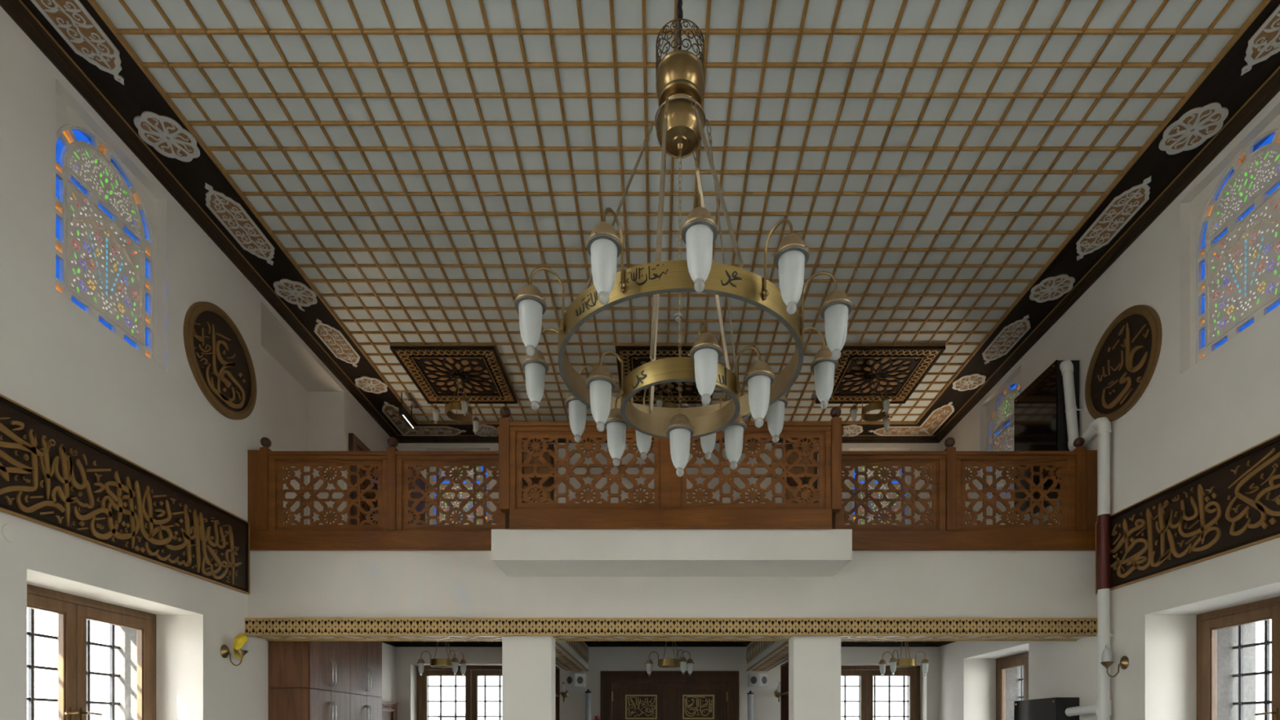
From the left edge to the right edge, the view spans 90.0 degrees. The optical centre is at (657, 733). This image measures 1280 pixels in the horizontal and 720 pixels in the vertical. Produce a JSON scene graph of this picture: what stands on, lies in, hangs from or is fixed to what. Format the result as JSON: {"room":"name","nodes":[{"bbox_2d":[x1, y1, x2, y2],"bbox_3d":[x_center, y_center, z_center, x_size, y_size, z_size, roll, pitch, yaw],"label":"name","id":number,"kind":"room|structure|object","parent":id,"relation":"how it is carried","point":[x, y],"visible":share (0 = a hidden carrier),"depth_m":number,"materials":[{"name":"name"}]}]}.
{"room":"mosque","nodes":[
{"label":"mosque","id":0,"kind":"room"},
{"bbox_2d":[0,5,395,719],"bbox_3d":[-4.520,-1.650,3.090,0.840,6.400,14.180,0,0,0],"label":"wall","id":1,"kind":"structure","parent":0,"point":[58,362],"depth_m":5.24,"materials":[{"name":"paint"}]},
{"bbox_2d":[0,524,20,542],"bbox_3d":[-4.094,-1.266,4.050,0.012,0.110,0.110,0,0,0],"label":"cover plate","id":2,"kind":"object","parent":1,"relation":"attached to","point":[10,532],"visible":1,"depth_m":4.04,"materials":[{"name":"paint"}]},
{"bbox_2d":[30,0,124,84],"bbox_3d":[-3.795,-4.613,4.080,0.296,0.014,0.940,0,0,0],"label":"cartouche","id":3,"kind":"object","parent":1,"relation":"attached to","point":[70,19],"visible":1,"depth_m":4.22,"materials":[{"name":"white wood"}]},
{"bbox_2d":[26,584,155,719],"bbox_3d":[-4.663,-0.135,4.963,0.443,1.870,1.610,0,0,0],"label":"window","id":4,"kind":"structure","parent":1,"relation":"in","point":[75,613],"depth_m":5.01,"materials":[{"name":"brown wood"}]},
{"bbox_2d":[26,608,119,719],"bbox_3d":[-4.860,-0.135,4.963,0.050,1.870,1.610,0,0,0],"label":"iron grille","id":5,"kind":"object","parent":4,"relation":"attached to","point":[31,666],"depth_m":5.44,"materials":[{"name":"black metal"}]},
{"bbox_2d":[55,91,156,364],"bbox_3d":[-4.193,-3.739,4.850,0.044,1.448,0.985,0,0,0],"label":"window","id":6,"kind":"structure","parent":1,"relation":"in","point":[106,217],"depth_m":4.84,"materials":[{"name":"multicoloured glass"}]},
{"bbox_2d":[0,393,249,594],"bbox_3d":[-4.080,-1.740,4.956,0.040,0.712,2.820,0,0,0],"label":"board","id":7,"kind":"object","parent":1,"relation":"attached to","point":[52,476],"visible":1,"depth_m":4.75,"materials":[{"name":"brown wood"}]},
{"bbox_2d":[133,111,199,162],"bbox_3d":[-3.795,-4.613,4.955,0.391,0.014,0.391,0,0,22],"label":"rosette","id":8,"kind":"object","parent":1,"relation":"attached to","point":[167,136],"visible":1,"depth_m":4.94,"materials":[{"name":"white wood"}]},
{"bbox_2d":[182,301,257,419],"bbox_3d":[-4.079,-3.475,6.005,0.042,0.956,0.956,0,0,0],"label":"roundel","id":9,"kind":"object","parent":1,"relation":"attached to","point":[220,362],"visible":1,"depth_m":5.95,"materials":[{"name":"brown wood"}]},
{"bbox_2d":[220,642,248,666],"bbox_3d":[-3.990,-0.788,6.050,0.220,0.310,0.110,0,0,0],"label":"wall sconce","id":10,"kind":"object","parent":1,"relation":"attached to","point":[224,651],"visible":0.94,"depth_m":6.03,"materials":[{"name":"gold metal"}]},
{"bbox_2d":[233,633,248,659],"bbox_3d":[-3.944,-0.824,6.042,0.129,0.242,0.106,0,0,41],"label":"cloth","id":11,"kind":"object","parent":10,"relation":"on","point":[241,639],"visible":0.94,"depth_m":6.01,"materials":[{"name":"yellow fabric"}]},
{"bbox_2d":[204,182,275,265],"bbox_3d":[-3.795,-4.613,5.835,0.296,0.014,0.940,0,0,0],"label":"cartouche","id":12,"kind":"object","parent":1,"relation":"attached to","point":[230,213],"visible":1,"depth_m":5.80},
{"bbox_2d":[273,278,317,306],"bbox_3d":[-3.795,-4.613,6.705,0.391,0.014,0.391,0,0,22],"label":"rosette","id":13,"kind":"object","parent":1,"relation":"attached to","point":[295,292],"visible":1,"depth_m":6.69,"materials":[{"name":"white wood"}]},
{"bbox_2d":[297,302,304,311],"bbox_3d":[-3.858,-4.614,6.914,0.064,0.012,0.145,0,0,-24],"label":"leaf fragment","id":14,"kind":"object","parent":1,"relation":"attached to","point":[300,307],"visible":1,"depth_m":6.92,"materials":[{"name":"wood"}]},
{"bbox_2d":[314,318,360,367],"bbox_3d":[-3.795,-4.613,7.590,0.296,0.014,0.940,0,0,0],"label":"cartouche","id":15,"kind":"object","parent":1,"relation":"attached to","point":[333,338],"visible":1,"depth_m":7.56,"materials":[{"name":"white wood"}]},
{"bbox_2d":[355,375,387,393],"bbox_3d":[-3.795,-4.613,8.475,0.391,0.014,0.391,0,0,22],"label":"rosette","id":16,"kind":"object","parent":1,"relation":"attached to","point":[367,384],"visible":1,"depth_m":8.46,"materials":[{"name":"beige wood"}]},
{"bbox_2d":[382,701,398,719],"bbox_3d":[-4.067,0.537,9.240,0.065,2.025,1.420,0,0,0],"label":"door","id":17,"kind":"structure","parent":1,"relation":"in","point":[388,708],"depth_m":9.68,"materials":[{"name":"laminate"}]},
{"bbox_2d":[0,0,1279,443],"bbox_3d":[0.145,-4.630,3.000,8.490,0.043,14.000,0,0,0],"label":"trim","id":18,"kind":"structure","parent":1,"relation":"attached to","point":[1223,83],"depth_m":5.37,"materials":[{"name":"black wood"}]},
{"bbox_2d":[244,617,1097,635],"bbox_3d":[0.142,-1.060,6.375,8.485,0.175,0.050,0,0,0],"label":"trim","id":19,"kind":"structure","parent":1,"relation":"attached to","point":[253,626],"depth_m":6.35,"materials":[{"name":"gold metal"}]},
{"bbox_2d":[246,635,1097,640],"bbox_3d":[0.142,-0.977,6.542,8.485,0.018,0.360,0,0,0],"label":"trim","id":20,"kind":"structure","parent":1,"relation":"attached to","point":[693,637],"depth_m":6.60,"materials":[{"name":"gold metal"}]},
{"bbox_2d":[982,314,1031,364],"bbox_3d":[4.085,-4.613,7.525,0.296,0.014,0.940,0,0,0],"label":"cartouche","id":21,"kind":"object","parent":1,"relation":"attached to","point":[1011,334],"visible":1,"depth_m":7.49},
{"bbox_2d":[1075,175,1151,261],"bbox_3d":[4.085,-4.613,5.770,0.296,0.014,0.940,0,0,0],"label":"cartouche","id":22,"kind":"object","parent":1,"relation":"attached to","point":[1123,206],"visible":1,"depth_m":5.74,"materials":[{"name":"white wood"}]},
{"bbox_2d":[1240,4,1279,75],"bbox_3d":[4.085,-4.613,4.015,0.296,0.014,0.940,0,0,0],"label":"cartouche","id":23,"kind":"object","parent":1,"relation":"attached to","point":[1264,42],"visible":1,"depth_m":4.27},
{"bbox_2d":[395,443,938,719],"bbox_3d":[0.145,-1.650,10.400,8.850,6.400,0.800,0,0,0],"label":"wall","id":24,"kind":"structure","parent":0,"point":[766,706],"depth_m":10.00,"materials":[{"name":"paint"}]},
{"bbox_2d":[382,400,466,435],"bbox_3d":[-3.433,-4.613,9.402,1.025,0.014,1.025,0,0,0],"label":"cartouche","id":25,"kind":"object","parent":24,"relation":"attached to","point":[391,411],"visible":0.86,"depth_m":9.68,"materials":[{"name":"brown wood"}]},
{"bbox_2d":[428,449,489,524],"bbox_3d":[-3.120,-3.739,10.093,0.985,1.448,0.044,0,0,0],"label":"window","id":26,"kind":"structure","parent":24,"relation":"in","point":[467,482],"depth_m":10.09,"materials":[{"name":"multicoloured glass"}]},
{"bbox_2d":[417,666,502,719],"bbox_3d":[-2.990,-0.141,10.409,1.765,1.883,0.473,0,0,0],"label":"window","id":27,"kind":"structure","parent":24,"relation":"in","point":[472,673],"depth_m":10.24,"materials":[{"name":"brown wood"}]},
{"bbox_2d":[472,424,497,436],"bbox_3d":[-2.620,-4.613,9.765,0.391,0.014,0.391,0,0,22],"label":"rosette","id":28,"kind":"object","parent":24,"relation":"attached to","point":[483,429],"visible":0.88,"depth_m":9.77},
{"bbox_2d":[522,444,554,502],"bbox_3d":[-1.885,-3.975,9.975,0.530,1.050,0.040,0,0,0],"label":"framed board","id":29,"kind":"object","parent":24,"relation":"attached to","point":[548,457],"visible":0.31,"depth_m":9.98,"materials":[{"name":"brown wood"}]},
{"bbox_2d":[560,682,568,702],"bbox_3d":[-1.455,-0.633,9.890,0.110,0.310,0.220,0,0,0],"label":"wall sconce","id":30,"kind":"object","parent":24,"relation":"attached to","point":[564,693],"visible":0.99,"depth_m":9.81,"materials":[{"name":"gold metal"}]},
{"bbox_2d":[565,673,585,687],"bbox_3d":[-1.288,-0.824,9.938,0.310,0.204,0.125,0,0,0],"label":"loudspeaker","id":31,"kind":"object","parent":24,"relation":"attached to","point":[572,680],"visible":0.98,"depth_m":9.91,"materials":[{"name":"white plastic"}]},
{"bbox_2d":[600,671,738,719],"bbox_3d":[0.182,0.290,10.039,2.159,2.520,0.162,0,0,0],"label":"door","id":32,"kind":"structure","parent":24,"relation":"in","point":[624,695],"depth_m":9.99,"materials":[{"name":"brown wood"}]},
{"bbox_2d":[382,640,956,646],"bbox_3d":[0.145,-1.389,8.360,8.490,0.073,3.280,0,0,0],"label":"trim","id":33,"kind":"structure","parent":24,"relation":"attached to","point":[395,643],"depth_m":9.93,"materials":[{"name":"brown wood"}]},
{"bbox_2d":[748,673,768,687],"bbox_3d":[1.565,-0.824,9.938,0.310,0.204,0.125,0,0,0],"label":"loudspeaker","id":34,"kind":"object","parent":24,"relation":"attached to","point":[755,680],"visible":1,"depth_m":9.91,"materials":[{"name":"white plastic"}]},
{"bbox_2d":[773,682,780,702],"bbox_3d":[1.870,-0.633,9.890,0.110,0.310,0.220,0,0,0],"label":"wall sconce","id":35,"kind":"object","parent":24,"relation":"attached to","point":[777,692],"visible":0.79,"depth_m":9.82,"materials":[{"name":"gold metal"}]},
{"bbox_2d":[782,444,817,502],"bbox_3d":[2.215,-3.975,9.975,0.530,1.050,0.040,0,0,0],"label":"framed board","id":36,"kind":"object","parent":24,"relation":"attached to","point":[793,457],"visible":0.23,"depth_m":9.98,"materials":[{"name":"brown wood"}]},
{"bbox_2d":[841,424,862,436],"bbox_3d":[2.920,-4.613,9.765,0.391,0.014,0.391,0,0,22],"label":"rosette","id":37,"kind":"object","parent":24,"relation":"attached to","point":[852,430],"visible":0.77,"depth_m":9.73,"materials":[{"name":"beige wood"}]},
{"bbox_2d":[848,449,910,524],"bbox_3d":[3.480,-3.739,10.093,0.985,1.448,0.044,0,0,0],"label":"window","id":38,"kind":"structure","parent":24,"relation":"in","point":[873,482],"depth_m":10.09,"materials":[{"name":"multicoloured glass"}]},
{"bbox_2d":[840,666,919,719],"bbox_3d":[3.349,-0.141,10.409,1.698,1.883,0.473,0,0,0],"label":"window","id":39,"kind":"structure","parent":24,"relation":"in","point":[867,675],"depth_m":10.25,"materials":[{"name":"brown wood"}]},
{"bbox_2d":[868,400,954,435],"bbox_3d":[3.723,-4.613,9.402,1.025,0.014,1.025,0,0,0],"label":"cartouche","id":40,"kind":"object","parent":24,"relation":"attached to","point":[939,415],"visible":0.98,"depth_m":9.63,"materials":[{"name":"brown wood"}]},
{"bbox_2d":[409,640,924,641],"bbox_3d":[0.145,-1.425,8.360,8.490,0.030,3.280,0,0,0],"label":"ceiling","id":41,"kind":"structure","parent":0,"point":[410,641],"depth_m":9.80,"materials":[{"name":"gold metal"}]},
{"bbox_2d":[416,640,467,676],"bbox_3d":[-2.803,-1.075,8.301,0.612,0.671,0.308,0,0,12],"label":"chandelier","id":42,"kind":"object","parent":41,"relation":"hanging from","point":[437,663],"visible":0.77,"depth_m":8.24,"materials":[{"name":"gold metal"}]},
{"bbox_2d":[555,640,588,671],"bbox_3d":[-1.253,-1.198,8.360,0.342,0.463,3.280,0,0,0],"label":"cross beam","id":43,"kind":"structure","parent":41,"relation":"attached to","point":[570,655],"depth_m":8.70,"materials":[{"name":"beige wood"}]},
{"bbox_2d":[645,640,694,676],"bbox_3d":[0.151,-1.075,8.299,0.602,0.671,0.308,0,0,28],"label":"chandelier","id":44,"kind":"object","parent":41,"relation":"hanging from","point":[663,663],"visible":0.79,"depth_m":8.24,"materials":[{"name":"gold metal"}]},
{"bbox_2d":[746,640,788,671],"bbox_3d":[1.540,-1.198,8.360,0.327,0.463,3.280,0,0,0],"label":"cross beam","id":45,"kind":"structure","parent":41,"relation":"attached to","point":[761,655],"depth_m":8.61,"materials":[{"name":"beige wood"}]},
{"bbox_2d":[878,640,929,676],"bbox_3d":[3.194,-1.075,8.305,0.602,0.671,0.329,0,0,-16],"label":"chandelier","id":46,"kind":"object","parent":41,"relation":"hanging from","point":[895,663],"visible":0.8,"depth_m":8.23,"materials":[{"name":"gold metal"}]},
{"bbox_2d":[248,551,1097,639],"bbox_3d":[0.145,-1.410,6.560,8.490,0.850,0.320,0,0,0],"label":"beam","id":47,"kind":"structure","parent":0,"point":[283,584],"depth_m":6.40,"materials":[{"name":"paint"}]},
{"bbox_2d":[247,437,498,551],"bbox_3d":[-2.792,-2.393,6.407,2.611,1.133,0.098,0,0,0],"label":"balustrade","id":48,"kind":"object","parent":47,"relation":"on","point":[266,473],"visible":0.88,"depth_m":6.39,"materials":[{"name":"brown wood"}]},
{"bbox_2d":[491,528,852,576],"bbox_3d":[0.123,-1.706,6.093,3.261,0.278,0.614,0,0,0],"label":"balcony ledge","id":49,"kind":"structure","parent":47,"relation":"attached to","point":[516,553],"depth_m":5.79,"materials":[{"name":"paint"}]},
{"bbox_2d":[496,426,509,528],"bbox_3d":[-1.440,-2.329,6.114,0.080,0.963,0.503,0,0,0],"label":"rail","id":50,"kind":"object","parent":49,"relation":"on","point":[502,517],"visible":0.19,"depth_m":5.86,"materials":[{"name":"brown wood"}]},
{"bbox_2d":[499,406,841,529],"bbox_3d":[0.114,-2.401,5.802,3.095,1.116,0.108,0,0,0],"label":"balustrade","id":51,"kind":"object","parent":49,"relation":"on","point":[669,510],"visible":0.92,"depth_m":5.79,"materials":[{"name":"brown wood"}]},
{"bbox_2d":[831,426,844,528],"bbox_3d":[1.665,-2.329,6.114,0.080,0.963,0.503,0,0,0],"label":"rail","id":52,"kind":"object","parent":49,"relation":"on","point":[837,517],"visible":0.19,"depth_m":5.86,"materials":[{"name":"brown wood"}]},
{"bbox_2d":[841,437,1097,551],"bbox_3d":[3.044,-2.393,6.407,2.688,1.133,0.098,0,0,0],"label":"balustrade","id":53,"kind":"object","parent":47,"relation":"on","point":[948,531],"visible":0.91,"depth_m":6.39,"materials":[{"name":"brown wood"}]},
{"bbox_2d":[95,0,1262,422],"bbox_3d":[0.145,-4.740,3.000,8.850,0.220,14.360,0,0,0],"label":"ceiling","id":54,"kind":"structure","parent":0,"point":[417,161],"depth_m":5.05,"materials":[{"name":"white wood"}]},
{"bbox_2d":[399,392,413,428],"bbox_3d":[-3.485,-4.484,8.875,0.060,0.331,0.390,0,0,0],"label":"fluorescent light","id":55,"kind":"object","parent":54,"relation":"attached to","point":[406,416],"visible":1,"depth_m":8.81,"materials":[{"name":"beige"}]},
{"bbox_2d":[390,345,517,404],"bbox_3d":[-2.574,-4.590,8.265,1.242,0.075,1.273,0,0,0],"label":"ceiling panel","id":56,"kind":"object","parent":54,"relation":"attached to","point":[434,370],"visible":0.98,"depth_m":8.15,"materials":[{"name":"brown wood"}]},
{"bbox_2d":[431,377,479,434],"bbox_3d":[-2.546,-4.282,8.349,0.581,0.586,0.568,0,0,25],"label":"chandelier","id":57,"kind":"object","parent":56,"relation":"hanging from","point":[462,405],"visible":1,"depth_m":8.24,"materials":[{"name":"gold metal"}]},
{"bbox_2d":[615,345,719,404],"bbox_3d":[0.117,-4.590,8.265,1.242,0.075,1.273,0,0,0],"label":"ceiling panel","id":58,"kind":"object","parent":54,"relation":"attached to","point":[632,357],"visible":0.38,"depth_m":8.07,"materials":[{"name":"brown wood"}]},
{"bbox_2d":[654,382,688,408],"bbox_3d":[0.171,-4.282,8.260,0.580,0.586,0.602,0,0,0],"label":"chandelier","id":59,"kind":"object","parent":58,"relation":"hanging from","point":[660,402],"visible":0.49,"depth_m":8.13,"materials":[{"name":"gold metal"}]},
{"bbox_2d":[672,312,683,321],"bbox_3d":[0.222,-4.621,7.120,0.110,0.054,0.110,0,0,0],"label":"smoke detector","id":60,"kind":"object","parent":54,"relation":"attached to","point":[676,317],"visible":0.84,"depth_m":7.09,"materials":[{"name":"white plastic"}]},
{"bbox_2d":[512,0,854,476],"bbox_3d":[0.136,-3.128,3.935,2.052,3.069,2.044,0,0,0],"label":"chandelier","id":61,"kind":"object","parent":54,"relation":"hanging from","point":[680,123],"visible":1,"depth_m":3.69,"materials":[{"name":"gold metal"}]},
{"bbox_2d":[815,345,945,404],"bbox_3d":[2.808,-4.590,8.265,1.242,0.075,1.273,0,0,0],"label":"ceiling panel","id":62,"kind":"object","parent":54,"relation":"attached to","point":[900,370],"visible":0.88,"depth_m":8.13,"materials":[{"name":"brown wood"}]},
{"bbox_2d":[849,377,890,431],"bbox_3d":[2.759,-4.282,8.309,0.502,0.586,0.610,0,0,20],"label":"chandelier","id":63,"kind":"object","parent":62,"relation":"hanging from","point":[884,405],"visible":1,"depth_m":8.24,"materials":[{"name":"gold metal"}]},
{"bbox_2d":[938,91,1279,719],"bbox_3d":[4.890,-1.650,3.090,1.000,6.400,14.180,0,0,0],"label":"wall","id":64,"kind":"structure","parent":0,"point":[1187,421],"depth_m":5.77,"materials":[{"name":"paint"}]},
{"bbox_2d":[952,373,986,391],"bbox_3d":[4.085,-4.613,8.410,0.391,0.014,0.391,0,0,22],"label":"rosette","id":65,"kind":"object","parent":64,"relation":"attached to","point":[971,381],"visible":1,"depth_m":8.40,"materials":[{"name":"beige wood"}]},
{"bbox_2d":[986,371,1021,506],"bbox_3d":[4.483,-3.739,8.230,0.044,1.448,0.985,0,0,0],"label":"window","id":66,"kind":"structure","parent":64,"relation":"in","point":[1000,411],"depth_m":8.33,"materials":[{"name":"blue glass"}]},
{"bbox_2d":[995,651,1028,719],"bbox_3d":[4.994,-0.135,8.385,0.443,1.870,1.610,0,0,0],"label":"window","id":67,"kind":"structure","parent":64,"relation":"in","point":[1021,660],"depth_m":9.03,"materials":[{"name":"brown wood"}]},
{"bbox_2d":[1018,665,1023,700],"bbox_3d":[5.190,-0.135,8.385,0.050,1.870,1.610,0,0,0],"label":"iron grille","id":68,"kind":"object","parent":67,"relation":"attached to","point":[1021,679],"depth_m":9.11,"materials":[{"name":"metal"}]},
{"bbox_2d":[1013,360,1079,513],"bbox_3d":[4.263,-3.217,7.050,0.251,1.335,0.790,0,0,0],"label":"window","id":69,"kind":"structure","parent":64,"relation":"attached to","point":[1040,424],"depth_m":6.90,"materials":[{"name":"metal"}]},
{"bbox_2d":[1013,697,1079,719],"bbox_3d":[4.263,0.263,7.050,0.251,1.275,0.790,0,0,0],"label":"stove","id":70,"kind":"object","parent":64,"relation":"attached to","point":[1046,708],"visible":1,"depth_m":6.85,"materials":[{"name":"metal"}]},
{"bbox_2d":[1029,273,1075,302],"bbox_3d":[4.085,-4.613,6.640,0.391,0.014,0.391,0,0,22],"label":"rosette","id":71,"kind":"object","parent":64,"relation":"attached to","point":[1051,288],"visible":1,"depth_m":6.63,"materials":[{"name":"white wood"}]},
{"bbox_2d":[1059,360,1114,719],"bbox_3d":[4.279,-1.156,6.384,0.222,5.412,0.549,0,0,0],"label":"drain pipe","id":72,"kind":"object","parent":64,"relation":"attached to","point":[1101,426],"visible":0.9,"depth_m":6.15,"materials":[{"name":"white plastic"}]},
{"bbox_2d":[1100,644,1128,677],"bbox_3d":[4.280,-0.678,6.020,0.220,0.310,0.110,0,0,0],"label":"wall sconce","id":73,"kind":"object","parent":64,"relation":"attached to","point":[1107,655],"visible":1,"depth_m":6.00,"materials":[{"name":"gold metal"}]},
{"bbox_2d":[1084,304,1162,421],"bbox_3d":[4.369,-3.475,6.050,0.042,0.956,0.956,0,0,0],"label":"roundel","id":74,"kind":"object","parent":64,"relation":"attached to","point":[1123,363],"visible":0.97,"depth_m":5.99,"materials":[{"name":"brown wood"}]},
{"bbox_2d":[1095,433,1279,594],"bbox_3d":[4.370,-1.740,4.956,0.040,0.712,2.820,0,0,0],"label":"board","id":75,"kind":"object","parent":64,"relation":"attached to","point":[1233,504],"visible":0.95,"depth_m":5.13,"materials":[{"name":"brown wood"}]},
{"bbox_2d":[1158,102,1228,155],"bbox_3d":[4.085,-4.613,4.890,0.391,0.014,0.391,0,0,22],"label":"rosette","id":76,"kind":"object","parent":64,"relation":"attached to","point":[1197,125],"visible":1,"depth_m":4.88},
{"bbox_2d":[1190,113,1279,367],"bbox_3d":[4.483,-3.739,4.890,0.044,1.448,0.985,0,0,0],"label":"window","id":77,"kind":"structure","parent":64,"relation":"in","point":[1235,219],"depth_m":4.95,"materials":[{"name":"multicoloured glass"}]},
{"bbox_2d":[1196,595,1279,719],"bbox_3d":[4.994,-0.135,4.963,0.443,1.870,1.610,0,0,0],"label":"window","id":78,"kind":"structure","parent":64,"relation":"in","point":[1266,610],"depth_m":5.56,"materials":[{"name":"brown wood"}]},
{"bbox_2d":[1232,619,1271,719],"bbox_3d":[5.190,-0.135,4.963,0.050,1.870,1.610,0,0,0],"label":"iron grille","id":79,"kind":"object","parent":78,"relation":"attached to","point":[1267,642],"depth_m":5.54,"materials":[{"name":"black metal"}]},
{"bbox_3d":[0.145,1.650,3.000,8.850,0.200,14.360,0,0,0],"label":"floor","id":80,"kind":"structure","parent":0,"visible":0},
{"bbox_2d":[268,640,382,719],"bbox_3d":[-3.859,0.075,7.614,0.478,2.950,1.772,0,0,0],"label":"wardrobe","id":81,"kind":"object","parent":80,"relation":"on","point":[308,680],"visible":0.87,"depth_m":7.07,"materials":[{"name":"laminate"}]},
{"bbox_2d":[502,635,555,719],"bbox_3d":[-1.313,0.285,6.535,0.493,2.530,0.250,0,0,0],"label":"column","id":82,"kind":"structure","parent":80,"relation":"on","point":[528,662],"depth_m":6.41,"materials":[{"name":"paint"}]},
{"bbox_2d":[555,665,559,719],"bbox_3d":[-1.593,0.300,8.870,0.315,2.500,0.940,0,0,0],"label":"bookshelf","id":83,"kind":"object","parent":80,"relation":"on","point":[557,668],"visible":0.14,"depth_m":9.31,"materials":[{"name":"brown wood"}]},
{"bbox_2d":[585,689,591,719],"bbox_3d":[-1.075,0.438,9.860,0.094,2.225,0.094,0,0,0],"label":"tube","id":84,"kind":"object","parent":80,"relation":"on","point":[588,694],"visible":1,"depth_m":9.82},
{"bbox_2d":[747,690,753,719],"bbox_3d":[1.425,0.448,9.860,0.094,2.205,0.094,0,0,0],"label":"tube","id":85,"kind":"object","parent":80,"relation":"on","point":[750,695],"visible":1,"depth_m":9.82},
{"bbox_2d":[780,661,788,719],"bbox_3d":[1.873,0.300,8.425,0.315,2.500,1.050,0,0,0],"label":"bookshelf","id":86,"kind":"object","parent":80,"relation":"on","point":[784,667],"visible":0.16,"depth_m":8.93,"materials":[{"name":"brown wood"}]},
{"bbox_2d":[788,635,840,719],"bbox_3d":[1.597,0.285,6.535,0.473,2.530,0.250,0,0,0],"label":"column","id":87,"kind":"structure","parent":80,"relation":"on","point":[814,661],"depth_m":6.41,"materials":[{"name":"paint"}]},
{"bbox_3d":[0.145,-1.637,8.360,8.490,0.395,3.280,0,0,0],"label":"floor","id":88,"kind":"structure","parent":0,"visible":0},
{"bbox_2d":[348,432,377,524],"bbox_3d":[-4.061,-2.905,9.205,0.062,2.130,1.490,0,0,0],"label":"screen","id":89,"kind":"object","parent":88,"relation":"on","point":[355,444],"visible":0.08,"depth_m":8.71,"materials":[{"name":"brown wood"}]},
{"bbox_2d":[408,466,425,524],"bbox_3d":[-3.805,-2.897,9.575,0.370,2.125,0.750,0,0,0],"label":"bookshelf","id":90,"kind":"object","parent":88,"relation":"on","point":[420,482],"visible":0.06,"depth_m":9.67,"materials":[{"name":"brown wood"}]},
{"label":"outside","id":91,"kind":"structure","parent":0,"visible":0},
{"bbox_3d":[0.000,2.050,30.000,160.000,0.200,180.000,0,0,0],"label":"ground","id":92,"kind":"structure","parent":91,"visible":0},
{"bbox_2d":[428,675,906,719],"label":"windows","id":93,"kind":"structure","parent":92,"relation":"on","point":[447,692],"depth_m":18.00,"materials":[{"name":"glass"}]},
{"bbox_2d":[1256,679,1271,719],"bbox_3d":[30.000,-0.350,34.000,8.600,4.600,16.600,0,0,0],"label":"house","id":94,"kind":"structure","parent":92,"relation":"on","point":[1260,683],"depth_m":28.03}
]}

